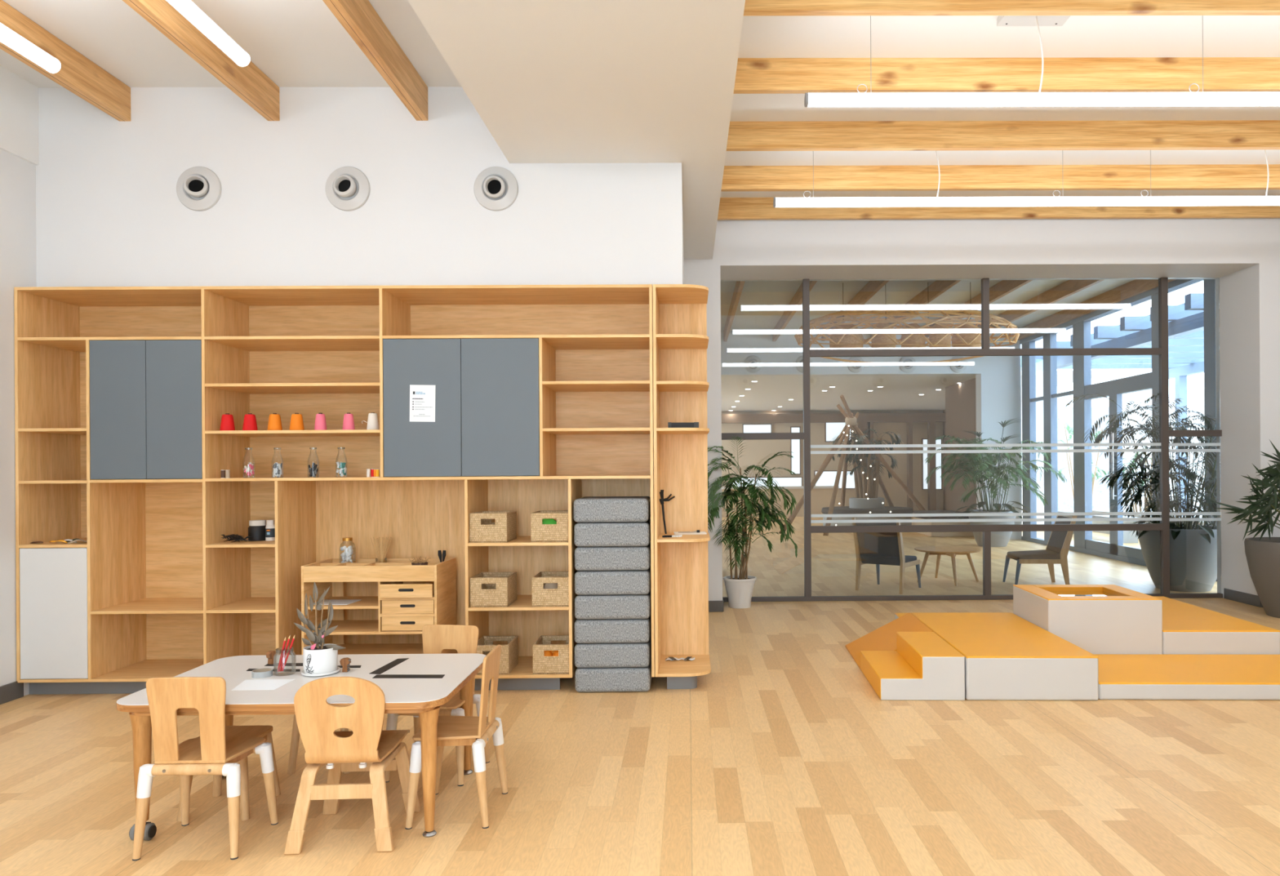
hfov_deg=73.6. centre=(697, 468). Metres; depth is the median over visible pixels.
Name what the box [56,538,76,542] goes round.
dried leaf
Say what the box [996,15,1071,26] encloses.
junction box
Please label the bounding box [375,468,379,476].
thread spool
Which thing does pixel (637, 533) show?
seat cushion
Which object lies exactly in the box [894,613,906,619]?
foam block
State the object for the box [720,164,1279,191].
ceiling beam
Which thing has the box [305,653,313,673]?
print
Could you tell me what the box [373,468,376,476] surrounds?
thread spool
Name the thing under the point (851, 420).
frame
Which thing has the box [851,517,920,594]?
lounge chair
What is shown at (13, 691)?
baseboard
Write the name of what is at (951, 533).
bench
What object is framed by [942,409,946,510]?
trim
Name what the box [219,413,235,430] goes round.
cone
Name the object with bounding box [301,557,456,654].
desk
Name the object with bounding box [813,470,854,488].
window
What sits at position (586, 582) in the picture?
seat cushion
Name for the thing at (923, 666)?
steps
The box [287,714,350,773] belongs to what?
chair
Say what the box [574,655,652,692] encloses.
seat cushion
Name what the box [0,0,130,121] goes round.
ceiling beam
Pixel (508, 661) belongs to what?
woven basket
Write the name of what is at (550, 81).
ceiling
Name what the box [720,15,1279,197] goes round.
ceiling
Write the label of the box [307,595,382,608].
shelf
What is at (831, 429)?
window
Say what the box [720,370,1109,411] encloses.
ceiling
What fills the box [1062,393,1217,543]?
potted palm
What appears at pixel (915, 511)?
bench cushion
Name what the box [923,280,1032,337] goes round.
ceiling beam
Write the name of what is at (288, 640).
pencil
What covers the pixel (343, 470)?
beads
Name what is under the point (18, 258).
wall
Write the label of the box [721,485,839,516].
countertop
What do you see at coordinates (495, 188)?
air vent
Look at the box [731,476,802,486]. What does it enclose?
window
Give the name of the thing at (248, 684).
paper sheet
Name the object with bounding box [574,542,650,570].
seat cushion
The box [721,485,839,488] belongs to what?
countertop
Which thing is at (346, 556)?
jar
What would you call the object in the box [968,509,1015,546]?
planter
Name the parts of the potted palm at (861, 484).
stem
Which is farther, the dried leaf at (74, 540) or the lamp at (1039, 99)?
the dried leaf at (74, 540)
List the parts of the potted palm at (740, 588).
stem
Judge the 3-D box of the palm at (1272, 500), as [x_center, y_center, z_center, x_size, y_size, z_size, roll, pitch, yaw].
[5.201,0.199,7.705,0.863,1.042,0.540,0,0,5]
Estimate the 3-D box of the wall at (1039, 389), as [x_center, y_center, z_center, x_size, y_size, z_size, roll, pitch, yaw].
[6.782,-0.629,22.822,2.350,3.970,7.700,0,0,-1]
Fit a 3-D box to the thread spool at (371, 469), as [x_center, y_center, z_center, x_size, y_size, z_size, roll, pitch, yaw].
[-2.046,0.030,5.381,0.023,0.052,0.023,0,0,-1]
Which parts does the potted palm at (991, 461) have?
stem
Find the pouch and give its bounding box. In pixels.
[543,582,557,588]
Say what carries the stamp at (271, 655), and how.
on the table at (423, 696)
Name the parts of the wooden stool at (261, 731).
leg, leg, seat, leg, leg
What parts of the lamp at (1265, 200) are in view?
cord, cord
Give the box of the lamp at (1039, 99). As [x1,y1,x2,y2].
[804,15,1279,106]
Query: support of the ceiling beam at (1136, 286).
attached to the ceiling at (762, 304)
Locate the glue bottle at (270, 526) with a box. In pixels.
[265,520,275,540]
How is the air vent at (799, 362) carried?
in the wall at (997, 378)
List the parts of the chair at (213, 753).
leg, leg, backrest, seat, leg, seat frame, leg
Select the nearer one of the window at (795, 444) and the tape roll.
the tape roll
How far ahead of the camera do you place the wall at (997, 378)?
16.26 m
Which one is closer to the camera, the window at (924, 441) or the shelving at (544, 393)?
the shelving at (544, 393)
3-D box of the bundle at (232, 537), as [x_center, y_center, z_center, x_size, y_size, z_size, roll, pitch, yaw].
[-2.945,0.445,5.458,0.204,0.050,0.159,0,0,-15]
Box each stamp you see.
[266,650,276,664]
[339,657,351,671]
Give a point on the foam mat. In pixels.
(1120, 676)
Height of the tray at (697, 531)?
0.026 m
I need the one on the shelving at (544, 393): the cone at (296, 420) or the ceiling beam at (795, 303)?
the cone at (296, 420)
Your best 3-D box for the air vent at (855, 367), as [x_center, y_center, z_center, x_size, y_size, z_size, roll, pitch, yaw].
[3.017,-1.980,16.193,0.330,0.330,0.109,0,0,-1]
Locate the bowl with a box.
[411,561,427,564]
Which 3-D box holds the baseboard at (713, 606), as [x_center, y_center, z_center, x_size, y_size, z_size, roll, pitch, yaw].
[0.071,1.346,8.599,0.365,0.108,0.584,0,0,-1]
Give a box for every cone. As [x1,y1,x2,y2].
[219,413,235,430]
[242,413,257,430]
[266,413,282,430]
[289,413,304,430]
[314,413,326,430]
[342,412,355,430]
[361,412,378,429]
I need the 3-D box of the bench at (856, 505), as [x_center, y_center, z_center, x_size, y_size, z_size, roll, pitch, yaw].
[3.905,1.025,19.642,2.080,0.700,2.080,0,0,-1]
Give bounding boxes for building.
[1057,405,1204,510]
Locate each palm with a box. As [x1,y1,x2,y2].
[707,435,797,608]
[831,428,904,497]
[924,417,1066,519]
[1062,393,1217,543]
[1212,440,1279,540]
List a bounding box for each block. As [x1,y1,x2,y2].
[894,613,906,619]
[911,612,1098,700]
[1013,584,1162,653]
[1153,595,1279,654]
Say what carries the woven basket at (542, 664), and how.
on the shelving at (544, 393)
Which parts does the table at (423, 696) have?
leg, leg, paper strip, paper strip, paper strip, paper strip, paper strip, leg, leg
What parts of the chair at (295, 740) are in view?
leg, leg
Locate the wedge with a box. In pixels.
[845,612,933,668]
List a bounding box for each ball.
[544,650,552,656]
[552,650,558,656]
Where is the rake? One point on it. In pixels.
(662, 500)
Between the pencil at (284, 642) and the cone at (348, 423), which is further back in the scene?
the cone at (348, 423)
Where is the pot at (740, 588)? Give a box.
[722,575,756,608]
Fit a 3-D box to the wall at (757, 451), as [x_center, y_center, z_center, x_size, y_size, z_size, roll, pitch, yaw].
[1.569,-0.195,26.718,12.700,3.170,0.200,0,0,-1]
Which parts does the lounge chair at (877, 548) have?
leg, backrest, leg, seat, leg, seat rail, leg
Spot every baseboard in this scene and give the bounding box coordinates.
[0,680,23,704]
[708,598,723,612]
[1223,587,1262,607]
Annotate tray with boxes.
[673,529,706,534]
[673,531,706,534]
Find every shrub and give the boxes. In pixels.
[1057,418,1109,495]
[1107,447,1173,511]
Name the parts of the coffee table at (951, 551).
leg, leg, leg, leg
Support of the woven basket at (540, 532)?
on the shelving at (544, 393)
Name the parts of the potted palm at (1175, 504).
stem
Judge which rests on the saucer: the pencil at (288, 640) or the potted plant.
the potted plant
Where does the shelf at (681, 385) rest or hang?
on the floor
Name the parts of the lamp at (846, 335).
lamp shade, lamp shade, lamp shade, lamp shade, lamp shade, lamp shade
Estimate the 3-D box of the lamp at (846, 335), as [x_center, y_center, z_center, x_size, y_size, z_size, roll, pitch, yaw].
[2.958,-2.066,12.032,3.186,1.106,1.068,0,0,2]
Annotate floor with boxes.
[0,512,1279,875]
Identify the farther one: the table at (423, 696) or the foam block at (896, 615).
the foam block at (896, 615)
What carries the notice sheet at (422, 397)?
attached to the shelving at (544, 393)
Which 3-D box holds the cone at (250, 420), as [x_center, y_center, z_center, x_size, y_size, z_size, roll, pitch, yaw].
[-2.830,-0.292,5.401,0.086,0.113,0.086,0,0,-1]
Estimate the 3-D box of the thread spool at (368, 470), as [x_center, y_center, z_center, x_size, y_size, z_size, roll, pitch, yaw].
[-2.069,0.030,5.369,0.023,0.052,0.023,0,0,-1]
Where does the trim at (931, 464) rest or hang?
attached to the wall at (1039, 389)
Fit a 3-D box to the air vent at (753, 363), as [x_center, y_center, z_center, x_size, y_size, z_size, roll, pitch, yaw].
[1.057,-1.977,16.172,0.330,0.330,0.109,0,0,-1]
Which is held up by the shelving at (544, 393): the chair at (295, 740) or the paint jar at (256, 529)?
the paint jar at (256, 529)
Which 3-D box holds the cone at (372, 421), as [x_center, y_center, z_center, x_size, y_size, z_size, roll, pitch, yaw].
[-2.070,-0.296,5.409,0.101,0.113,0.074,0,0,-1]
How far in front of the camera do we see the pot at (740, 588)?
8.50 m
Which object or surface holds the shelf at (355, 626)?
attached to the desk at (402, 608)
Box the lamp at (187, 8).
[165,0,250,66]
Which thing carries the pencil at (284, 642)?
in the jar
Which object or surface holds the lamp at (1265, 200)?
hanging from the ceiling at (788, 36)
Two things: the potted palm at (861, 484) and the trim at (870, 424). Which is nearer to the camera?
the potted palm at (861, 484)
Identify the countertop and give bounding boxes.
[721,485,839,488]
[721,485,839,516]
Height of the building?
3.320 m
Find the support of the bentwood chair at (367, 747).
on the floor
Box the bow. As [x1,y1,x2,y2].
[665,656,694,660]
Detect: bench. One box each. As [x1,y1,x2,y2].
[821,497,913,525]
[913,510,973,537]
[1057,511,1137,542]
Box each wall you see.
[0,65,39,695]
[35,86,684,286]
[684,217,1279,600]
[720,329,1022,539]
[721,409,943,511]
[945,377,976,511]
[1021,386,1044,524]
[1057,407,1109,511]
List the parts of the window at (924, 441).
pane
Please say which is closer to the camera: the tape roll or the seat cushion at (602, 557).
the tape roll
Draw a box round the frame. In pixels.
[779,395,925,535]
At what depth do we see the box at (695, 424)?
5.48 m
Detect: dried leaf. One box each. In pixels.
[49,539,66,542]
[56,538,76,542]
[67,538,87,543]
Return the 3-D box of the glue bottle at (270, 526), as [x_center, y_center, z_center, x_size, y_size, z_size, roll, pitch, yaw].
[-2.796,0.405,5.590,0.062,0.135,0.063,0,0,-1]
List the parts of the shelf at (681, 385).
panel, shelf, shelf, shelf, shelf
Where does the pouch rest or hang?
in the woven basket at (541, 597)
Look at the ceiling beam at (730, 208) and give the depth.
8.23 m
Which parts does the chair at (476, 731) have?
leg, leg, seat, seat frame, leg, backrest, leg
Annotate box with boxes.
[667,422,698,427]
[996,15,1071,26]
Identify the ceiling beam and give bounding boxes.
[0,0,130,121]
[122,0,279,120]
[322,0,427,120]
[717,195,1279,220]
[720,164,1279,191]
[723,280,745,341]
[726,120,1279,151]
[733,57,1279,93]
[743,0,1279,16]
[772,280,817,341]
[821,280,888,341]
[870,280,961,337]
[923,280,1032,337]
[977,280,1103,336]
[1017,279,1176,340]
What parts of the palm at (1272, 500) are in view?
stem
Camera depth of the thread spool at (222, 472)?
5.35 m
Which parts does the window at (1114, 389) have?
pull handle, door rail, sill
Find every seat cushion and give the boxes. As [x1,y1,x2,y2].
[573,496,650,522]
[573,519,650,546]
[573,610,651,643]
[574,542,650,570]
[574,565,650,595]
[574,589,651,619]
[574,631,651,667]
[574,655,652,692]
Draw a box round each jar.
[248,520,266,541]
[340,537,353,563]
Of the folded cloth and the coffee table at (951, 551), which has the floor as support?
the coffee table at (951, 551)
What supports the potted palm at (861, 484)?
in the bench at (856, 505)
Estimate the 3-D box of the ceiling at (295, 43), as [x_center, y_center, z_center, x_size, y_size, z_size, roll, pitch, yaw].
[-2.798,-2.502,2.281,3.235,0.100,7.020,0,0,-1]
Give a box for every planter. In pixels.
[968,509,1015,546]
[1092,509,1204,533]
[1137,524,1217,591]
[1244,537,1279,617]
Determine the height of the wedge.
0.265 m
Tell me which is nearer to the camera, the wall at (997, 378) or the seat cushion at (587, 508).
the seat cushion at (587, 508)
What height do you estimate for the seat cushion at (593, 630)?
0.148 m
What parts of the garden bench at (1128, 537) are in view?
seat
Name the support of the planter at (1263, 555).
on the floor
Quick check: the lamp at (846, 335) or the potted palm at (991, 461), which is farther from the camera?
the potted palm at (991, 461)
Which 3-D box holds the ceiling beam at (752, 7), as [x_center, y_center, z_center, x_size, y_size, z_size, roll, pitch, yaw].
[3.236,-2.522,4.532,6.100,0.208,0.055,0,0,-1]
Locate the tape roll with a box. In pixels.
[251,667,272,678]
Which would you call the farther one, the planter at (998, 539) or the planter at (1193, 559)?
the planter at (998, 539)
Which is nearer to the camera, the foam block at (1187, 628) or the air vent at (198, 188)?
the air vent at (198, 188)
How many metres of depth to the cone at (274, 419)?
5.37 m
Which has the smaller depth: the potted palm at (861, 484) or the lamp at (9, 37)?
the lamp at (9, 37)
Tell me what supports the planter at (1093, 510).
on the paving
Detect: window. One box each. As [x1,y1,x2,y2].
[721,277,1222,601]
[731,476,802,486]
[742,423,772,432]
[790,426,800,474]
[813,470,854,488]
[824,422,852,442]
[921,438,928,489]
[935,438,942,489]
[1019,279,1217,581]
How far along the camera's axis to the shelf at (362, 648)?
5.55 m
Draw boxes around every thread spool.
[220,470,225,478]
[225,469,230,478]
[366,468,370,477]
[370,468,373,477]
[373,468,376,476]
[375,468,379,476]
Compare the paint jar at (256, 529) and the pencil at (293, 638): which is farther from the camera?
the paint jar at (256, 529)
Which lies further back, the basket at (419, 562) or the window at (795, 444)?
the window at (795, 444)
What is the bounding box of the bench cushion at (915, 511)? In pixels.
[913,510,968,519]
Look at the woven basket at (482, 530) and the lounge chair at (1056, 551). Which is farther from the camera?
the lounge chair at (1056, 551)
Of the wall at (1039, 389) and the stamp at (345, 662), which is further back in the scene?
the wall at (1039, 389)
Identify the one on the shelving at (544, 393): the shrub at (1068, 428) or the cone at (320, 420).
the cone at (320, 420)
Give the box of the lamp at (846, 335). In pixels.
[794,282,1019,364]
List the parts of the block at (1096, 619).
mirror panel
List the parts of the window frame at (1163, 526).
glass pane, glass pane, glass pane, glass pane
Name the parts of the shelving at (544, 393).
panel, shelf, shelf, shelf, door, shelf, door, shelf, shelf, door, shelf, shelf, shelf, shelf, shelf, panel, panel, door, shelf, panel, door, shelf, shelf, shelf, shelf, shelf, panel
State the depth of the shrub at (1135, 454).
16.78 m
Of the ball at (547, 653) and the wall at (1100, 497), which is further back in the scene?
the wall at (1100, 497)
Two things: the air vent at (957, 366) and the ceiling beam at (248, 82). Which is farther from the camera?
the air vent at (957, 366)
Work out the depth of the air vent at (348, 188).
5.47 m
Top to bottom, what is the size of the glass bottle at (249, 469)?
0.190 m
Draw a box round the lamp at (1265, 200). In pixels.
[773,149,1279,207]
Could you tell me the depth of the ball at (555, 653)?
5.37 m
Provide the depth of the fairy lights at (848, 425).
18.54 m
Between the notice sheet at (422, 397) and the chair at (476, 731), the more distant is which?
the notice sheet at (422, 397)
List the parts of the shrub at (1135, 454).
stem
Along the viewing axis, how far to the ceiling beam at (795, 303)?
13.53 m
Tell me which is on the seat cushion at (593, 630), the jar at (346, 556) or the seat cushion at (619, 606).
the seat cushion at (619, 606)
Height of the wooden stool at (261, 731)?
0.302 m
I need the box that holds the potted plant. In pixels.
[293,582,346,674]
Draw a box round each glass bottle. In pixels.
[244,462,254,475]
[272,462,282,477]
[308,462,318,477]
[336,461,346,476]
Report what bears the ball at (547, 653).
in the woven basket at (542, 664)
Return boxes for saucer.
[301,666,340,676]
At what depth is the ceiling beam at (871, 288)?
12.37 m
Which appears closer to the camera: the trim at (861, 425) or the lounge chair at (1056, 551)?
the lounge chair at (1056, 551)
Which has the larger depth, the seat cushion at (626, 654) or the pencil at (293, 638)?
the seat cushion at (626, 654)
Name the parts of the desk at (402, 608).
panel, rail, rail, drawer, drawer rail, drawer rail, drawer, drawer, panel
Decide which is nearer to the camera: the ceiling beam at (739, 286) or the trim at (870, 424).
the ceiling beam at (739, 286)
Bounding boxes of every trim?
[721,413,945,423]
[857,422,867,476]
[868,422,873,494]
[906,422,913,510]
[927,422,936,510]
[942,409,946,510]
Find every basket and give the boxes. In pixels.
[408,555,431,564]
[469,510,516,542]
[470,571,517,607]
[475,635,518,675]
[530,510,568,542]
[531,571,568,606]
[532,635,568,674]
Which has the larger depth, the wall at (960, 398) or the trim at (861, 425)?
the trim at (861, 425)
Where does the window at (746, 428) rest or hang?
in the wall at (757, 451)
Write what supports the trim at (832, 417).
attached to the wall at (757, 451)
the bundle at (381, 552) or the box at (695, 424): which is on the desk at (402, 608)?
the bundle at (381, 552)
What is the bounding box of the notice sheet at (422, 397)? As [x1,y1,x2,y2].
[409,384,435,422]
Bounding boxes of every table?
[116,653,485,840]
[914,546,981,586]
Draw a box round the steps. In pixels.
[860,631,964,700]
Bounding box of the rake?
[659,489,675,533]
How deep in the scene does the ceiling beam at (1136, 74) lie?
5.43 m
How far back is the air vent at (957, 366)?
16.22 m
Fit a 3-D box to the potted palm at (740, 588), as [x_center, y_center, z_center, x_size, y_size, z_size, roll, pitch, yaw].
[0.538,0.531,8.478,0.848,1.731,0.936,0,0,27]
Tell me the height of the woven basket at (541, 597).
0.185 m
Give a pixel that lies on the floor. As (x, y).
(783, 758)
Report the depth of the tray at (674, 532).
5.71 m
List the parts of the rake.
handle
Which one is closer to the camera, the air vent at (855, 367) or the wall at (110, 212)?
the wall at (110, 212)
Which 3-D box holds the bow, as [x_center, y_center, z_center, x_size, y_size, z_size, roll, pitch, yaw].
[-0.115,1.275,5.708,0.196,0.010,0.083,0,0,-1]
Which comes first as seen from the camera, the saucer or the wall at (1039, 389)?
the saucer
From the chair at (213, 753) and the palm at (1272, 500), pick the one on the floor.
the chair at (213, 753)
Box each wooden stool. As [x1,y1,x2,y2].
[177,724,280,821]
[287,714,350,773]
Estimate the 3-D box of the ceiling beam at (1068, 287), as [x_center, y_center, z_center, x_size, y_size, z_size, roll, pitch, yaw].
[5.216,-2.534,12.665,0.060,0.200,7.160,0,0,-1]
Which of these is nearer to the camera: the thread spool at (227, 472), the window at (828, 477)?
the thread spool at (227, 472)
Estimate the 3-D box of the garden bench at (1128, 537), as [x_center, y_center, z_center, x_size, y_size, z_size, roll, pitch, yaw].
[7.734,1.130,16.582,0.500,0.480,2.600,0,0,-1]
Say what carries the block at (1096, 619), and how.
on the floor
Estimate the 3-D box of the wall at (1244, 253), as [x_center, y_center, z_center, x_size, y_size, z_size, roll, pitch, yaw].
[3.065,-0.670,8.703,6.380,4.100,0.700,0,0,-1]
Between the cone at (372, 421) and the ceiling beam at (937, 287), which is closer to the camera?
the cone at (372, 421)
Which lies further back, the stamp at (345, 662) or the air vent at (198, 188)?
the air vent at (198, 188)
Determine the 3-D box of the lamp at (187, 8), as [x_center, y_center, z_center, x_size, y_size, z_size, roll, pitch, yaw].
[-2.297,-2.244,1.791,0.118,0.422,5.058,0,0,-1]
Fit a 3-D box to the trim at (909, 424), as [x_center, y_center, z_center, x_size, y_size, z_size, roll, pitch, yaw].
[6.599,-0.039,26.496,0.120,2.792,0.250,0,0,-1]
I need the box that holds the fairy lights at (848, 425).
[835,425,891,525]
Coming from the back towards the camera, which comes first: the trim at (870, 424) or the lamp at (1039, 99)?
the trim at (870, 424)
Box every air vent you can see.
[176,166,222,211]
[324,166,370,211]
[473,166,518,211]
[744,355,761,373]
[795,355,813,373]
[847,356,864,373]
[898,356,916,373]
[949,355,967,373]
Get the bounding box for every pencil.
[276,637,285,671]
[279,634,290,671]
[281,634,295,671]
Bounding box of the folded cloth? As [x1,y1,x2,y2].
[542,518,556,524]
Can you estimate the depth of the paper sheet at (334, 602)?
5.46 m
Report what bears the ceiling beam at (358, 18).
attached to the ceiling at (295, 43)
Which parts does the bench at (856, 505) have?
planter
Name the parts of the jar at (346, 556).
lid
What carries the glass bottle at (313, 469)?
on the shelving at (544, 393)
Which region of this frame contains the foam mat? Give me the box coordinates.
[1093,653,1279,699]
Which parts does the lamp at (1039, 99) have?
cord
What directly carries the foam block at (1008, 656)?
on the floor
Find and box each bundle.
[221,533,253,542]
[370,536,391,562]
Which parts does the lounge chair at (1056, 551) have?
leg, leg, seat, seat rail, leg, backrest, leg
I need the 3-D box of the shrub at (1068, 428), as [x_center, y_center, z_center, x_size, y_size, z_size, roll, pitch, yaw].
[9.288,0.067,20.806,1.345,2.591,1.348,0,0,-36]
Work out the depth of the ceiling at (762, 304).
13.16 m
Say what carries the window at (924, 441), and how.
in the wall at (757, 451)
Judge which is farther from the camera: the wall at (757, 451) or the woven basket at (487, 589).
the wall at (757, 451)
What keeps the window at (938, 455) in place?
in the wall at (757, 451)
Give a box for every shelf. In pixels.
[304,619,422,635]
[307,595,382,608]
[336,643,423,654]
[652,284,711,688]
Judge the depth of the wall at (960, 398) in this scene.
18.05 m
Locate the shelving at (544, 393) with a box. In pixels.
[13,284,655,694]
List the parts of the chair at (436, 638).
leg, leg, backrest, seat, leg, leg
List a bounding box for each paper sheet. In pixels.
[231,679,293,690]
[313,599,361,604]
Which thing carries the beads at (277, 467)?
on the shelving at (544, 393)
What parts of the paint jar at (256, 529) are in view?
lid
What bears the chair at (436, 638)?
on the floor
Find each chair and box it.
[132,676,278,860]
[284,676,420,854]
[384,624,489,786]
[404,644,507,829]
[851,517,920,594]
[1002,515,1077,584]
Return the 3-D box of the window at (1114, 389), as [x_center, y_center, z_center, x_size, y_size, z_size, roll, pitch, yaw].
[6.250,-0.640,12.676,0.208,4.000,7.180,0,0,-1]
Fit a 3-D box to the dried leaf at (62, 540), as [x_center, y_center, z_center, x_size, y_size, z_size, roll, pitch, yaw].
[-4.034,0.462,5.388,0.120,0.022,0.056,0,0,5]
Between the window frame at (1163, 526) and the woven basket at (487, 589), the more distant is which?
the window frame at (1163, 526)
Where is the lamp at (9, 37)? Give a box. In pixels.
[0,22,61,73]
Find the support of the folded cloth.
in the woven basket at (540, 532)
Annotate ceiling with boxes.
[0,0,461,87]
[407,0,745,259]
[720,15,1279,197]
[720,279,1134,331]
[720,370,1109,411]
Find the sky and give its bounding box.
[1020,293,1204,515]
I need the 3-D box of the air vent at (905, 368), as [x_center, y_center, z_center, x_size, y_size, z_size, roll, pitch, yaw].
[4.004,-1.981,16.203,0.330,0.330,0.109,0,0,-1]

